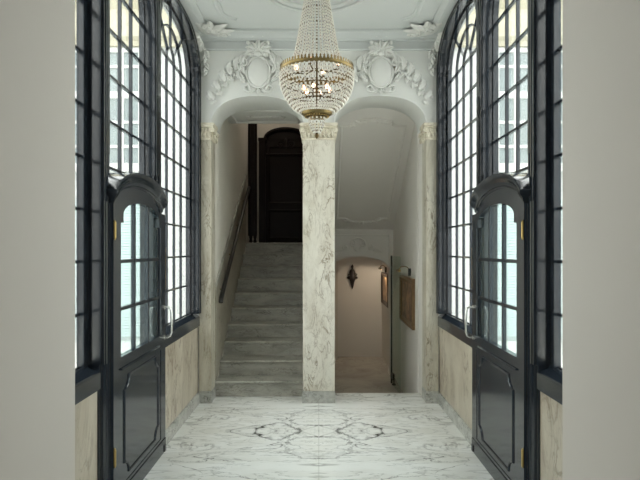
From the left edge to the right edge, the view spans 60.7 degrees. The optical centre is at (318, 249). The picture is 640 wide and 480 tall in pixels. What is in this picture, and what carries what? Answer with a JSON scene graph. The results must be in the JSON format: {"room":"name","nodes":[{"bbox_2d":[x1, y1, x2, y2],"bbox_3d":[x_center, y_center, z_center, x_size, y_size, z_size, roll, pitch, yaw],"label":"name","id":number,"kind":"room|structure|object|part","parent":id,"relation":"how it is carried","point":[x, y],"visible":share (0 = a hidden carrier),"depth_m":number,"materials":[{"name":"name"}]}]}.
{"room":"historic interior","nodes":[
{"label":"historic interior","id":0,"kind":"room"},
{"bbox_2d":[0,0,74,479],"bbox_3d":[-1.358,-0.355,0.000,0.484,4.110,5.000,0,0,0],"label":"wall","id":1,"kind":"structure","parent":0,"point":[37,37],"depth_m":2.16,"materials":[{"name":"grey paint"}]},
{"bbox_2d":[75,314,198,479],"bbox_3d":[-1.389,-0.355,4.390,0.106,4.110,3.820,0,0,0],"label":"wall","id":2,"kind":"structure","parent":0,"point":[181,356],"depth_m":4.92,"materials":[{"name":"beige stone"}]},
{"bbox_3d":[-1.393,1.272,2.908,0.097,0.856,0.815,0,0,0],"label":"marble panel","id":3,"kind":"part","parent":2,"relation":"part of","materials":[{"name":"beige stone"}]},
{"bbox_2d":[75,0,106,404],"bbox_3d":[-1.373,-0.720,2.917,0.138,3.130,0.911,0,0,0],"label":"window","id":4,"kind":"structure","parent":2,"relation":"in","point":[90,15],"depth_m":3.31,"materials":[{"name":"black paint"}]},
{"bbox_3d":[-1.432,-0.760,2.905,0.004,2.920,0.690,0,0,0],"label":"pane","id":5,"kind":"part","parent":4,"relation":"part of","materials":[{"name":"clear glass"}]},
{"bbox_3d":[-1.421,-0.750,2.917,0.042,3.040,0.795,0,0,0],"label":"sash frame","id":6,"kind":"part","parent":4,"relation":"part of","materials":[{"name":"black paint"}]},
{"bbox_3d":[-1.383,0.772,2.908,0.119,0.145,0.815,0,0,0],"label":"sill","id":7,"kind":"part","parent":4,"relation":"part of","materials":[{"name":"black paint"}]},
{"bbox_3d":[-1.357,-0.792,2.917,0.106,2.985,0.911,0,0,0],"label":"arch moulding","id":8,"kind":"part","parent":4,"relation":"part of","materials":[{"name":"black paint"}]},
{"bbox_2d":[88,153,107,479],"bbox_3d":[-1.375,-0.160,3.374,0.134,3.720,0.118,0,0,0],"label":"post","id":9,"kind":"object","parent":2,"relation":"attached to","point":[102,394],"visible":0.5,"depth_m":3.34,"materials":[{"name":"black paint"}]},
{"bbox_3d":[-1.319,-0.110,3.374,0.023,3.620,0.085,0,0,0],"label":"post moulding","id":10,"kind":"part","parent":9,"relation":"part of","materials":[{"name":"black paint"}]},
{"bbox_2d":[107,0,158,175],"bbox_3d":[-1.373,-1.323,3.917,0.138,1.925,1.083,0,0,0],"label":"window","id":11,"kind":"structure","parent":2,"relation":"in","point":[132,25],"depth_m":4.23,"materials":[{"name":"clear glass"}]},
{"bbox_3d":[-1.432,-1.325,3.922,0.004,1.790,0.915,0,0,0],"label":"pane","id":12,"kind":"part","parent":11,"relation":"part of","materials":[{"name":"clear glass"}]},
{"bbox_3d":[-1.421,-1.315,3.917,0.042,1.910,0.967,0,0,0],"label":"sash frame","id":13,"kind":"part","parent":11,"relation":"part of","materials":[{"name":"black paint"}]},
{"bbox_2d":[107,173,172,479],"bbox_3d":[-1.328,0.580,3.995,0.225,2.240,1.269,0,0,0],"label":"door","id":14,"kind":"structure","parent":2,"relation":"in","point":[137,202],"depth_m":3.86,"materials":[{"name":"black paint"}]},
{"bbox_2d":[107,173,167,213],"bbox_3d":[-1.339,-0.417,3.929,0.202,0.245,1.137,0,0,0],"label":"hood","id":15,"kind":"object","parent":14,"relation":"attached to","point":[133,192],"depth_m":3.84,"materials":[{"name":"black paint"}]},
{"bbox_3d":[-1.314,0.182,4.021,0.004,1.035,0.908,0,0,0],"label":"glass pane","id":16,"kind":"part","parent":14,"relation":"part of","materials":[{"name":"clear glass"}]},
{"bbox_3d":[-1.311,1.183,4.021,0.030,0.735,0.908,0,0,0],"label":"panel","id":17,"kind":"part","parent":14,"relation":"part of","materials":[{"name":"black paint"}]},
{"bbox_3d":[-1.293,1.174,4.021,0.014,0.672,0.788,0,0,0],"label":"panel moulding","id":18,"kind":"part","parent":14,"relation":"part of","materials":[{"name":"black paint"}]},
{"bbox_3d":[-1.290,1.630,4.021,0.007,0.110,1.149,0,0,0],"label":"kick rail","id":19,"kind":"part","parent":14,"relation":"part of","materials":[{"name":"black paint"}]},
{"bbox_3d":[-1.300,0.155,4.606,0.016,0.350,0.012,0,0,0],"label":"strike plate","id":20,"kind":"part","parent":14,"relation":"part of","materials":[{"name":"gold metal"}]},
{"bbox_3d":[-1.255,0.602,4.555,0.079,0.294,0.041,0,0,0],"label":"handle","id":21,"kind":"part","parent":14,"relation":"part of","materials":[{"name":"silver metal"}]},
{"bbox_2d":[149,176,157,335],"bbox_3d":[-1.375,-0.160,4.473,0.134,3.720,0.145,0,0,0],"label":"post","id":22,"kind":"object","parent":2,"relation":"attached to","point":[155,178],"visible":0.14,"depth_m":4.43,"materials":[{"name":"black paint"}]},
{"bbox_3d":[-1.319,-0.110,4.473,0.023,3.620,0.104,0,0,0],"label":"post moulding","id":23,"kind":"part","parent":22,"relation":"part of","materials":[{"name":"black paint"}]},
{"bbox_2d":[158,0,200,347],"bbox_3d":[-1.373,-0.750,5.279,0.138,3.190,1.641,0,0,0],"label":"window","id":24,"kind":"structure","parent":2,"relation":"in","point":[179,177],"depth_m":5.58,"materials":[{"name":"clear glass"}]},
{"bbox_3d":[-1.432,-0.790,5.260,0.004,2.980,1.320,0,0,0],"label":"pane","id":25,"kind":"part","parent":24,"relation":"part of","materials":[{"name":"clear glass"}]},
{"bbox_3d":[-1.421,-0.780,5.263,0.042,3.100,1.435,0,0,0],"label":"sash frame","id":26,"kind":"part","parent":24,"relation":"part of","materials":[{"name":"black paint"}]},
{"bbox_3d":[-1.383,0.772,5.322,0.119,0.145,1.555,0,0,0],"label":"sill","id":27,"kind":"part","parent":24,"relation":"part of","materials":[{"name":"black paint"}]},
{"bbox_3d":[-1.393,1.272,5.322,0.097,0.856,1.555,0,0,0],"label":"marble panel","id":28,"kind":"part","parent":2,"relation":"part of","materials":[{"name":"beige stone"}]},
{"bbox_2d":[165,392,198,445],"bbox_3d":[-1.334,1.641,5.345,0.022,0.118,1.450,0,0,0],"label":"baseboard","id":29,"kind":"structure","parent":2,"relation":"attached to","point":[187,411],"depth_m":5.26,"materials":[{"name":"grey stone"}]},
{"bbox_2d":[215,119,252,375],"bbox_3d":[-1.325,-0.600,8.453,0.230,4.600,4.295,0,0,0],"label":"wall","id":30,"kind":"structure","parent":0,"point":[233,138],"depth_m":7.24,"materials":[{"name":"paint"}]},
{"bbox_2d":[215,174,246,379],"bbox_3d":[-1.200,0.158,7.685,0.029,2.808,2.630,0,0,0],"label":"dado","id":31,"kind":"object","parent":30,"relation":"attached to","point":[223,311],"visible":0.82,"depth_m":7.25,"materials":[{"name":"stone"}]},
{"bbox_2d":[219,186,250,302],"bbox_3d":[-1.155,-0.212,7.614,0.093,1.666,2.612,0,0,0],"label":"handrail","id":32,"kind":"object","parent":30,"relation":"attached to","point":[224,285],"visible":1,"depth_m":7.24,"materials":[{"name":"black"}]},
{"bbox_2d":[215,243,302,395],"bbox_3d":[-0.690,0.790,8.143,1.036,1.820,3.674,0,0,0],"label":"staircase","id":33,"kind":"structure","parent":0,"point":[263,349],"depth_m":7.22,"materials":[{"name":"stone"}]},
{"bbox_2d":[248,124,256,242],"bbox_3d":[-1.130,-1.260,9.326,0.150,2.280,0.077,0,0,0],"label":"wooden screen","id":34,"kind":"object","parent":33,"relation":"on","point":[252,128],"visible":0.85,"depth_m":9.30,"materials":[{"name":"brown wood"}]},
{"bbox_3d":[-1.130,-1.335,9.294,0.090,1.830,0.012,0,0,0],"label":"panel moulding","id":35,"kind":"part","parent":34,"relation":"part of","materials":[{"name":"brown wood"}]},
{"bbox_2d":[253,124,337,359],"bbox_3d":[-0.625,-0.400,10.100,1.950,5.000,0.200,0,0,0],"label":"wall","id":36,"kind":"structure","parent":0,"point":[262,129],"depth_m":10.00,"materials":[{"name":"paint"}]},
{"bbox_2d":[258,127,302,242],"bbox_3d":[-0.600,-1.180,9.953,1.000,2.120,0.095,0,0,0],"label":"door","id":37,"kind":"structure","parent":36,"relation":"in","point":[281,148],"depth_m":9.98,"materials":[{"name":"brown wood"}]},
{"bbox_3d":[-1.020,-1.080,9.953,0.160,1.920,0.095,0,0,0],"label":"frame","id":38,"kind":"part","parent":37,"relation":"part of","materials":[{"name":"brown wood"}]},
{"bbox_3d":[-0.600,-2.130,9.955,0.819,0.220,0.090,0,0,0],"label":"arch frame","id":39,"kind":"part","parent":37,"relation":"part of","materials":[{"name":"brown wood"}]},
{"bbox_3d":[-0.600,-1.745,9.963,0.740,0.050,0.035,0,0,0],"label":"transom rail","id":40,"kind":"part","parent":37,"relation":"part of","materials":[{"name":"brown wood"}]},
{"bbox_3d":[-0.600,-1.370,9.968,0.660,1.060,0.024,0,0,0],"label":"panel moulding","id":41,"kind":"part","parent":37,"relation":"part of","materials":[{"name":"brown wood"}]},
{"bbox_3d":[-0.600,-0.470,9.968,0.660,0.540,0.024,0,0,0],"label":"panel moulding","id":42,"kind":"part","parent":37,"relation":"part of","materials":[{"name":"brown wood"}]},
{"bbox_2d":[143,402,493,479],"bbox_3d":[0.000,1.760,1.800,3.200,0.120,8.600,0,0,0],"label":"floor","id":43,"kind":"structure","parent":0,"point":[218,440],"depth_m":4.77,"materials":[{"name":"stone"}]},
{"bbox_2d":[199,123,218,402],"bbox_3d":[-1.250,0.145,6.222,0.184,3.110,0.372,0,0,0],"label":"marble pilaster","id":44,"kind":"object","parent":43,"relation":"on","point":[209,135],"visible":0.95,"depth_m":6.07,"materials":[{"name":"beige stone"}]},
{"bbox_2d":[213,396,301,401],"bbox_3d":[-0.690,1.760,6.230,1.040,0.120,0.260,0,0,0],"label":"threshold","id":45,"kind":"object","parent":43,"relation":"on","point":[218,398],"visible":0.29,"depth_m":6.21,"materials":[{"name":"stone"}]},
{"bbox_2d":[299,123,337,402],"bbox_3d":[0.000,0.145,6.222,0.429,3.110,0.372,0,0,0],"label":"marble pillar","id":46,"kind":"structure","parent":43,"relation":"on","point":[319,153],"depth_m":6.07,"materials":[{"name":"white stone"}]},
{"bbox_2d":[335,393,424,401],"bbox_3d":[0.685,1.760,6.295,1.030,0.120,0.390,0,0,0],"label":"threshold","id":47,"kind":"object","parent":43,"relation":"on","point":[339,397],"visible":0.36,"depth_m":6.29,"materials":[{"name":"stone"}]},
{"bbox_2d":[418,123,438,402],"bbox_3d":[1.250,0.145,6.222,0.184,3.110,0.372,0,0,0],"label":"marble pilaster","id":48,"kind":"object","parent":43,"relation":"on","point":[427,135],"visible":0.97,"depth_m":6.07,"materials":[{"name":"beige stone"}]},
{"bbox_2d":[180,0,457,50],"bbox_3d":[0.000,-2.393,2.050,3.100,0.335,9.100,0,0,0],"label":"ceiling","id":49,"kind":"structure","parent":0,"point":[357,23],"depth_m":5.73,"materials":[{"name":"paint"}]},
{"bbox_3d":[-1.268,-2.388,4.300,0.155,0.065,3.600,0,0,0],"label":"cornice","id":50,"kind":"part","parent":49,"relation":"part of","materials":[{"name":"paint"}]},
{"bbox_2d":[195,21,233,75],"bbox_3d":[-1.101,-2.167,5.865,0.449,0.456,0.462,0,0,0],"label":"ornament","id":51,"kind":"object","parent":49,"relation":"attached to","point":[208,28],"visible":1,"depth_m":5.92,"materials":[{"name":"white paint"}]},
{"bbox_3d":[-0.933,-2.401,4.210,0.173,0.022,3.020,0,0,0],"label":"panel moulding","id":52,"kind":"part","parent":49,"relation":"part of","materials":[{"name":"paint"}]},
{"bbox_2d":[279,0,354,138],"bbox_3d":[-0.018,-1.712,5.000,0.691,1.395,0.690,0,0,22],"label":"chandelier","id":53,"kind":"object","parent":49,"relation":"hanging from","point":[317,112],"visible":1,"depth_m":4.88,"materials":[{"name":"clear glass"}]},
{"bbox_3d":[-0.018,-1.234,5.000,0.284,0.057,0.284,0,0,0],"label":"dish","id":54,"kind":"part","parent":53,"relation":"part of","materials":[{"name":"gold metal"}]},
{"bbox_3d":[-0.018,-1.795,5.000,0.016,1.130,0.016,0,0,0],"label":"stem","id":55,"kind":"part","parent":53,"relation":"part of","materials":[{"name":"gold metal"}]},
{"bbox_3d":[0.000,-2.322,6.022,2.690,0.195,0.156,0,0,0],"label":"cornice","id":56,"kind":"part","parent":49,"relation":"part of","materials":[{"name":"paint"}]},
{"bbox_3d":[0.933,-2.401,4.210,0.173,0.022,3.020,0,0,0],"label":"panel moulding","id":57,"kind":"part","parent":49,"relation":"part of","materials":[{"name":"paint"}]},
{"bbox_2d":[403,21,441,75],"bbox_3d":[1.101,-2.167,5.865,0.449,0.456,0.462,0,0,0],"label":"ornament","id":58,"kind":"object","parent":49,"relation":"attached to","point":[428,28],"visible":0.98,"depth_m":5.91,"materials":[{"name":"white paint"}]},
{"bbox_3d":[1.268,-2.388,4.300,0.155,0.065,3.600,0,0,0],"label":"cornice","id":59,"kind":"part","parent":49,"relation":"part of","materials":[{"name":"paint"}]},
{"bbox_2d":[200,51,437,133],"bbox_3d":[0.000,-1.910,6.354,2.880,1.000,0.532,0,0,0],"label":"wall","id":60,"kind":"structure","parent":0,"point":[405,99],"depth_m":6.10,"materials":[{"name":"white paint"}]},
{"bbox_2d":[206,36,303,104],"bbox_3d":[-0.695,-2.020,6.055,1.131,0.800,0.089,0,0,0],"label":"cartouche","id":61,"kind":"object","parent":60,"relation":"attached to","point":[258,72],"visible":0.83,"depth_m":6.06,"materials":[{"name":"white paint"}]},
{"bbox_3d":[-0.672,-1.988,6.076,0.484,0.476,0.042,0,0,0],"label":"scroll frame","id":62,"kind":"part","parent":61,"relation":"part of","materials":[{"name":"white paint"}]},
{"bbox_3d":[-0.685,-1.572,6.093,1.048,0.324,0.011,0,0,0],"label":"arch moulding","id":63,"kind":"part","parent":60,"relation":"part of","materials":[{"name":"white paint"}]},
{"bbox_3d":[0.685,-1.572,6.093,1.048,0.324,0.011,0,0,0],"label":"arch moulding","id":64,"kind":"part","parent":60,"relation":"part of","materials":[{"name":"white paint"}]},
{"bbox_2d":[333,36,432,104],"bbox_3d":[0.715,-2.020,6.055,1.131,0.800,0.089,0,0,0],"label":"cartouche","id":65,"kind":"object","parent":60,"relation":"attached to","point":[380,71],"visible":0.86,"depth_m":6.06,"materials":[{"name":"white paint"}]},
{"bbox_3d":[0.692,-1.988,6.076,0.484,0.476,0.042,0,0,0],"label":"scroll frame","id":66,"kind":"part","parent":65,"relation":"part of","materials":[{"name":"white paint"}]},
{"bbox_2d":[338,257,381,352],"bbox_3d":[0.540,0.900,10.430,1.420,2.400,0.140,0,0,0],"label":"wall","id":67,"kind":"structure","parent":0,"point":[359,307],"depth_m":10.36,"materials":[{"name":"paint"}]},
{"bbox_2d":[347,264,357,288],"bbox_3d":[0.635,0.505,10.320,0.208,0.470,0.075,0,0,0],"label":"wall ornament","id":68,"kind":"object","parent":67,"relation":"attached to","point":[351,276],"visible":1,"depth_m":10.30,"materials":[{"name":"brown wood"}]},
{"bbox_2d":[338,353,381,356],"bbox_3d":[0.682,1.985,10.352,1.025,0.070,0.015,0,0,0],"label":"baseboard","id":69,"kind":"structure","parent":67,"relation":"attached to","point":[339,354],"depth_m":10.34,"materials":[{"name":"paint"}]},
{"bbox_2d":[335,230,392,374],"bbox_3d":[0.680,0.660,8.867,1.060,2.720,0.206,0,0,0],"label":"wall","id":70,"kind":"structure","parent":0,"point":[377,244],"depth_m":8.80,"materials":[{"name":"paint"}]},
{"bbox_3d":[0.699,-0.024,8.794,0.878,0.448,0.012,0,0,0],"label":"panel moulding","id":71,"kind":"part","parent":70,"relation":"part of","materials":[{"name":"paint"}]},
{"bbox_2d":[335,357,402,392],"bbox_3d":[0.710,2.070,8.495,1.080,0.100,4.010,0,0,0],"label":"floor","id":72,"kind":"structure","parent":0,"point":[352,374],"depth_m":8.72,"materials":[{"name":"stone"}]},
{"bbox_2d":[335,108,414,229],"bbox_3d":[0.685,-1.575,7.700,1.050,2.490,2.200,0,0,0],"label":"ceiling","id":73,"kind":"structure","parent":0,"point":[372,145],"depth_m":7.50,"materials":[{"name":"paint"}]},
{"bbox_2d":[382,125,421,395],"bbox_3d":[1.320,-0.400,8.453,0.240,5.000,4.295,0,0,0],"label":"wall","id":74,"kind":"structure","parent":0,"point":[406,225],"depth_m":7.22,"materials":[{"name":"paint"}]},
{"bbox_2d":[381,272,387,307],"bbox_3d":[1.179,0.695,9.700,0.041,0.570,0.960,0,0,0],"label":"framed painting","id":75,"kind":"object","parent":74,"relation":"attached to","point":[384,276],"visible":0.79,"depth_m":9.85,"materials":[{"name":"paint"}]},
{"bbox_2d":[391,256,395,384],"bbox_3d":[1.121,1.052,7.897,0.067,1.935,0.755,0,0,0],"label":"door","id":76,"kind":"structure","parent":74,"relation":"in","point":[392,373],"depth_m":8.26,"materials":[{"name":"grey metal"}]},
{"bbox_2d":[396,266,410,275],"bbox_3d":[1.111,0.274,7.120,0.176,0.133,0.180,0,0,0],"label":"lamp","id":77,"kind":"object","parent":74,"relation":"attached to","point":[409,269],"visible":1,"depth_m":7.10,"materials":[{"name":"grey metal"}]},
{"bbox_2d":[399,275,414,329],"bbox_3d":[1.179,0.680,7.330,0.041,0.640,1.060,0,0,0],"label":"framed painting","id":78,"kind":"object","parent":74,"relation":"attached to","point":[406,284],"visible":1,"depth_m":7.30,"materials":[{"name":"brown paint"}]},
{"bbox_2d":[439,327,561,479],"bbox_3d":[1.392,-0.355,4.290,0.100,4.110,3.620,0,0,0],"label":"wall","id":79,"kind":"structure","parent":0,"point":[455,356],"depth_m":4.94,"materials":[{"name":"beige stone"}]},
{"bbox_2d":[438,392,471,444],"bbox_3d":[1.334,1.641,5.345,0.022,0.118,1.450,0,0,0],"label":"baseboard","id":80,"kind":"structure","parent":79,"relation":"attached to","point":[466,431],"depth_m":5.28,"materials":[{"name":"grey stone"}]},
{"bbox_3d":[1.393,1.272,5.322,0.097,0.856,1.555,0,0,0],"label":"marble panel","id":81,"kind":"part","parent":79,"relation":"part of","materials":[{"name":"beige stone"}]},
{"bbox_2d":[436,0,478,346],"bbox_3d":[1.373,-0.750,5.279,0.138,3.190,1.641,0,0,0],"label":"window","id":82,"kind":"structure","parent":79,"relation":"in","point":[457,71],"depth_m":5.60,"materials":[{"name":"clear glass"}]},
{"bbox_3d":[1.383,0.772,5.322,0.119,0.145,1.555,0,0,0],"label":"sill","id":83,"kind":"part","parent":82,"relation":"part of","materials":[{"name":"black paint"}]},
{"bbox_3d":[1.421,-0.780,5.263,0.042,3.100,1.435,0,0,0],"label":"sash frame","id":84,"kind":"part","parent":82,"relation":"part of","materials":[{"name":"black paint"}]},
{"bbox_3d":[1.432,-0.790,5.260,0.004,2.980,1.320,0,0,0],"label":"pane","id":85,"kind":"part","parent":82,"relation":"part of","materials":[{"name":"clear glass"}]},
{"bbox_2d":[479,176,488,335],"bbox_3d":[1.375,-0.160,4.473,0.134,3.720,0.145,0,0,0],"label":"post","id":86,"kind":"object","parent":79,"relation":"attached to","point":[481,178],"visible":0.13,"depth_m":4.43,"materials":[{"name":"black paint"}]},
{"bbox_3d":[1.319,-0.110,4.473,0.023,3.620,0.104,0,0,0],"label":"post moulding","id":87,"kind":"part","parent":86,"relation":"part of","materials":[{"name":"black paint"}]},
{"bbox_2d":[464,173,530,479],"bbox_3d":[1.328,0.580,3.995,0.225,2.240,1.269,0,0,0],"label":"door","id":88,"kind":"structure","parent":79,"relation":"in","point":[500,202],"depth_m":3.86,"materials":[{"name":"black paint"}]},
{"bbox_3d":[1.255,0.602,4.555,0.079,0.294,0.041,0,0,0],"label":"handle","id":89,"kind":"part","parent":88,"relation":"part of","materials":[{"name":"silver metal"}]},
{"bbox_3d":[1.290,1.630,4.021,0.007,0.110,1.149,0,0,0],"label":"kick rail","id":90,"kind":"part","parent":88,"relation":"part of","materials":[{"name":"black paint"}]},
{"bbox_3d":[1.293,1.174,4.021,0.014,0.672,0.788,0,0,0],"label":"panel moulding","id":91,"kind":"part","parent":88,"relation":"part of","materials":[{"name":"black paint"}]},
{"bbox_3d":[1.311,1.183,4.021,0.030,0.735,0.908,0,0,0],"label":"panel","id":92,"kind":"part","parent":88,"relation":"part of","materials":[{"name":"black paint"}]},
{"bbox_3d":[1.314,0.182,4.021,0.004,1.035,0.908,0,0,0],"label":"glass pane","id":93,"kind":"part","parent":88,"relation":"part of","materials":[{"name":"clear glass"}]},
{"bbox_2d":[469,173,530,213],"bbox_3d":[1.339,-0.417,3.929,0.202,0.245,1.137,0,0,0],"label":"hood","id":94,"kind":"object","parent":88,"relation":"attached to","point":[499,192],"depth_m":3.84,"materials":[{"name":"black paint"}]},
{"bbox_2d":[479,0,529,175],"bbox_3d":[1.373,-1.323,3.917,0.138,1.925,1.083,0,0,0],"label":"window","id":95,"kind":"structure","parent":79,"relation":"in","point":[504,25],"depth_m":4.24,"materials":[{"name":"clear glass"}]},
{"bbox_3d":[1.421,-1.315,3.917,0.042,1.910,0.967,0,0,0],"label":"sash frame","id":96,"kind":"part","parent":95,"relation":"part of","materials":[{"name":"black paint"}]},
{"bbox_3d":[1.432,-1.325,3.922,0.004,1.790,0.915,0,0,0],"label":"pane","id":97,"kind":"part","parent":95,"relation":"part of","materials":[{"name":"clear glass"}]},
{"bbox_2d":[529,0,548,479],"bbox_3d":[1.375,-0.160,3.374,0.134,3.720,0.118,0,0,0],"label":"post","id":98,"kind":"object","parent":79,"relation":"attached to","point":[534,393],"visible":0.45,"depth_m":3.35,"materials":[{"name":"black paint"}]},
{"bbox_3d":[1.319,-0.110,3.374,0.023,3.620,0.085,0,0,0],"label":"post moulding","id":99,"kind":"part","parent":98,"relation":"part of","materials":[{"name":"black paint"}]},
{"bbox_2d":[530,0,561,404],"bbox_3d":[1.373,-0.720,2.917,0.138,3.130,0.911,0,0,0],"label":"window","id":100,"kind":"structure","parent":79,"relation":"in","point":[547,14],"depth_m":3.31,"materials":[{"name":"black paint"}]},
{"bbox_3d":[1.357,-0.792,2.917,0.106,2.985,0.911,0,0,0],"label":"arch moulding","id":101,"kind":"part","parent":100,"relation":"part of","materials":[{"name":"black paint"}]},
{"bbox_3d":[1.383,0.772,2.908,0.119,0.145,0.815,0,0,0],"label":"sill","id":102,"kind":"part","parent":100,"relation":"part of","materials":[{"name":"black paint"}]},
{"bbox_3d":[1.421,-0.750,2.917,0.042,3.040,0.795,0,0,0],"label":"sash frame","id":103,"kind":"part","parent":100,"relation":"part of","materials":[{"name":"black paint"}]},
{"bbox_3d":[1.432,-0.760,2.905,0.004,2.920,0.690,0,0,0],"label":"pane","id":104,"kind":"part","parent":100,"relation":"part of","materials":[{"name":"clear glass"}]},
{"bbox_3d":[1.393,1.272,2.908,0.097,0.856,0.815,0,0,0],"label":"marble panel","id":105,"kind":"part","parent":79,"relation":"part of","materials":[{"name":"beige stone"}]},
{"bbox_2d":[562,0,639,479],"bbox_3d":[1.358,-0.355,0.000,0.484,4.110,5.000,0,0,0],"label":"wall","id":106,"kind":"structure","parent":0,"point":[601,38],"depth_m":2.16,"materials":[{"name":"grey paint"}]},
{"bbox_3d":[0.000,-2.975,8.600,3.200,0.150,4.000,0,0,0],"label":"ceiling","id":107,"kind":"structure","parent":0,"visible":0},
{"bbox_2d":[227,108,300,123],"bbox_3d":[-0.690,-2.297,7.025,1.040,1.205,0.810,0,0,0],"label":"soffit","id":108,"kind":"structure","parent":107,"relation":"attached to","point":[255,115],"depth_m":7.04,"materials":[{"name":"white paint"}]}
]}

